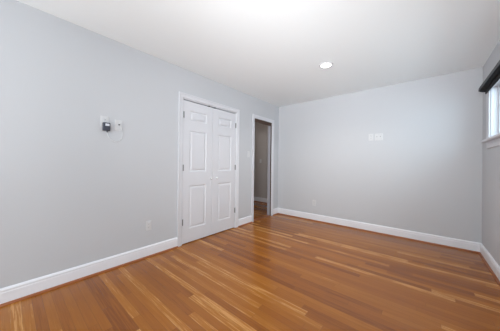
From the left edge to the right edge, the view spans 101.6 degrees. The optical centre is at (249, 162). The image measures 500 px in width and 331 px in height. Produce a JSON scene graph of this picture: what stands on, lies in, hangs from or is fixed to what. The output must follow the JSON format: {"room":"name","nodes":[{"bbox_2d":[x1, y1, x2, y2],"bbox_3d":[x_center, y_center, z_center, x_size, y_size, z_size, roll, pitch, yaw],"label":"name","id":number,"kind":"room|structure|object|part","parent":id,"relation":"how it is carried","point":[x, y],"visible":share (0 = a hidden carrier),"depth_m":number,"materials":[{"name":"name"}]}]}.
{"room":"empty bedroom","nodes":[
{"label":"empty bedroom","id":0,"kind":"room"},
{"bbox_2d":[0,0,278,288],"bbox_3d":[-1.235,-0.085,2.514,0.095,2.440,7.430,0,0,40],"label":"wall","id":1,"kind":"structure","parent":0,"point":[71,195],"depth_m":1.99,"materials":[{"name":"grey paint"}]},
{"bbox_2d":[101,116,108,126],"bbox_3d":[-1.500,-0.425,2.118,0.008,0.116,0.072,0,0,40],"label":"wall outlet","id":2,"kind":"object","parent":1,"relation":"attached to","point":[103,118],"visible":0.62,"depth_m":2.11,"materials":[{"name":"grey plastic"}]},
{"bbox_2d":[115,120,121,130],"bbox_3d":[-1.415,-0.404,2.210,0.020,0.116,0.072,0,0,40],"label":"cable plate","id":3,"kind":"object","parent":1,"relation":"attached to","point":[118,123],"visible":1,"depth_m":2.21,"materials":[{"name":"grey plastic"}]},
{"bbox_2d":[102,122,122,141],"bbox_3d":[-1.441,-0.317,2.157,0.044,0.191,0.187,0,0,40],"label":"power adapter","id":4,"kind":"object","parent":3,"relation":"attached to","point":[105,126],"visible":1,"depth_m":2.10,"materials":[{"name":"grey plastic"}]},
{"bbox_2d":[0,208,277,306],"bbox_3d":[-1.468,1.064,2.152,0.032,0.134,6.600,0,0,40],"label":"baseboard","id":5,"kind":"structure","parent":1,"relation":"attached to","point":[11,294],"depth_m":1.97,"materials":[{"name":"white paint"}]},
{"bbox_2d":[145,220,151,230],"bbox_3d":[-1.217,0.761,2.464,0.008,0.116,0.072,0,0,40],"label":"wall outlet","id":6,"kind":"object","parent":1,"relation":"attached to","point":[148,224],"visible":1,"depth_m":2.46,"materials":[{"name":"grey plastic"}]},
{"bbox_2d":[182,100,212,243],"bbox_3d":[-0.756,0.133,3.012,0.071,1.996,0.519,0,0,40],"label":"door","id":7,"kind":"structure","parent":1,"relation":"in","point":[198,119],"depth_m":3.00,"materials":[{"name":"white paint"}]},
{"bbox_3d":[-0.775,0.635,3.019,0.028,0.615,0.300,0,0,40],"label":"panel","id":8,"kind":"part","parent":7,"relation":"part of","materials":[{"name":"white paint"}]},
{"bbox_3d":[-0.766,-0.162,3.022,0.028,0.590,0.300,0,0,40],"label":"panel","id":9,"kind":"part","parent":7,"relation":"part of","materials":[{"name":"white paint"}]},
{"bbox_3d":[-0.760,-0.667,3.024,0.028,0.150,0.300,0,0,40],"label":"panel","id":10,"kind":"part","parent":7,"relation":"part of","materials":[{"name":"white paint"}]},
{"bbox_2d":[177,91,239,246],"bbox_3d":[-0.613,0.096,3.236,0.113,2.100,1.190,0,0,40],"label":"door frame","id":11,"kind":"structure","parent":1,"relation":"attached to","point":[182,96],"depth_m":2.83,"materials":[{"name":"white paint"}]},
{"bbox_2d":[211,108,235,234],"bbox_3d":[-0.417,0.139,3.413,0.071,1.996,0.522,0,0,40],"label":"door","id":12,"kind":"structure","parent":1,"relation":"in","point":[224,123],"depth_m":3.40,"materials":[{"name":"white paint"}]},
{"bbox_3d":[-0.431,0.641,3.425,0.028,0.615,0.295,0,0,40],"label":"panel","id":13,"kind":"part","parent":12,"relation":"part of","materials":[{"name":"white paint"}]},
{"bbox_3d":[-0.422,-0.157,3.428,0.028,0.590,0.295,0,0,40],"label":"panel","id":14,"kind":"part","parent":12,"relation":"part of","materials":[{"name":"white paint"}]},
{"bbox_3d":[-0.416,-0.661,3.430,0.028,0.150,0.295,0,0,40],"label":"panel","id":15,"kind":"part","parent":12,"relation":"part of","materials":[{"name":"white paint"}]},
{"bbox_2d":[251,114,273,221],"bbox_3d":[0.256,0.110,4.263,0.113,2.100,0.740,0,0,40],"label":"door frame","id":16,"kind":"structure","parent":1,"relation":"attached to","point":[255,118],"depth_m":4.47,"materials":[{"name":"white paint"}]},
{"bbox_2d":[0,201,499,330],"bbox_3d":[-0.893,1.188,2.207,5.680,0.100,7.710,0,0,40],"label":"floor","id":17,"kind":"structure","parent":0,"point":[278,272],"depth_m":1.84,"materials":[{"name":"brown wood"}]},
{"bbox_2d":[254,215,269,220],"bbox_3d":[0.237,1.158,4.264,0.095,0.004,0.580,0,0,40],"label":"threshold","id":18,"kind":"object","parent":17,"relation":"on","point":[265,216],"visible":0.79,"depth_m":4.29,"materials":[{"name":"brown wood"}]},
{"bbox_2d":[17,0,499,106],"bbox_3d":[-0.864,-1.352,2.217,5.680,0.100,7.710,0,0,40],"label":"ceiling","id":19,"kind":"structure","parent":0,"point":[272,52],"depth_m":2.09,"materials":[{"name":"white paint"}]},
{"bbox_2d":[319,62,332,68],"bbox_3d":[1.006,-1.274,2.677,0.176,0.008,0.176,0,0,40],"label":"recessed light","id":20,"kind":"object","parent":19,"relation":"in","point":[324,65],"visible":1,"depth_m":2.68,"materials":[{"name":"white paint"}]},
{"bbox_2d":[254,122,267,197],"bbox_3d":[-0.355,-0.063,5.353,2.420,2.440,2.240,0,0,40],"label":"wall","id":21,"kind":"structure","parent":0,"point":[261,130],"depth_m":6.05,"materials":[{"name":"grey paint"}]},
{"bbox_2d":[254,197,266,202],"bbox_3d":[0.264,1.100,6.075,2.205,0.134,0.032,0,0,40],"label":"baseboard","id":22,"kind":"structure","parent":21,"relation":"attached to","point":[257,199],"depth_m":6.02,"materials":[{"name":"white paint"}]},
{"bbox_2d":[278,67,482,242],"bbox_3d":[1.894,-0.043,3.723,3.120,2.440,0.120,0,0,40],"label":"wall","id":23,"kind":"structure","parent":0,"point":[424,175],"depth_m":3.28,"materials":[{"name":"grey paint"}]},
{"bbox_2d":[369,134,373,140],"bbox_3d":[2.079,-0.432,3.488,0.072,0.116,0.008,0,0,40],"label":"wall outlet","id":24,"kind":"object","parent":23,"relation":"attached to","point":[370,135],"visible":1,"depth_m":3.48,"materials":[{"name":"grey plastic"}]},
{"bbox_2d":[375,133,382,140],"bbox_3d":[2.163,-0.428,3.414,0.116,0.116,0.013,0,0,40],"label":"plate","id":25,"kind":"object","parent":23,"relation":"attached to","point":[378,137],"visible":1,"depth_m":3.42,"materials":[{"name":"grey plastic"}]},
{"bbox_2d":[278,208,480,252],"bbox_3d":[1.832,1.109,3.660,3.120,0.134,0.032,0,0,40],"label":"baseboard","id":26,"kind":"structure","parent":23,"relation":"attached to","point":[459,244],"depth_m":3.27,"materials":[{"name":"white paint"}]},
{"bbox_2d":[482,40,499,265],"bbox_3d":[1.006,-0.068,0.151,0.140,2.440,6.720,0,0,40],"label":"wall","id":27,"kind":"structure","parent":0,"point":[490,157],"depth_m":2.33,"materials":[{"name":"grey paint"}]},
{"bbox_2d":[479,243,499,285],"bbox_3d":[0.888,1.083,0.156,0.032,0.134,6.600,0,0,40],"label":"baseboard","id":28,"kind":"structure","parent":27,"relation":"attached to","point":[494,268],"depth_m":2.25,"materials":[{"name":"white paint"}]},
{"bbox_2d":[480,79,499,148],"bbox_3d":[2.371,-0.566,1.806,0.202,0.780,1.620,0,0,40],"label":"window","id":29,"kind":"structure","parent":27,"relation":"in","point":[492,139],"depth_m":2.32,"materials":[{"name":"white paint"}]},
{"bbox_3d":[2.336,-0.614,1.837,0.017,0.685,1.590,0,0,40],"label":"casing","id":30,"kind":"part","parent":29,"relation":"part of","materials":[{"name":"white paint"}]},
{"bbox_2d":[478,60,499,93],"bbox_3d":[2.299,-0.877,1.855,0.064,0.110,1.615,0,0,40],"label":"roller shade","id":31,"kind":"object","parent":29,"relation":"attached to","point":[493,77],"visible":1,"depth_m":2.13,"materials":[{"name":"black fabric"}]},
{"bbox_3d":[2.314,-0.260,1.850,0.062,0.026,1.620,0,0,40],"label":"sill","id":32,"kind":"part","parent":29,"relation":"part of","materials":[{"name":"white paint"}]},
{"bbox_3d":[2.604,-0.575,2.033,0.028,0.587,0.686,0,0,40],"label":"sash","id":33,"kind":"part","parent":29,"relation":"part of","materials":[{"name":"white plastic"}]}
]}

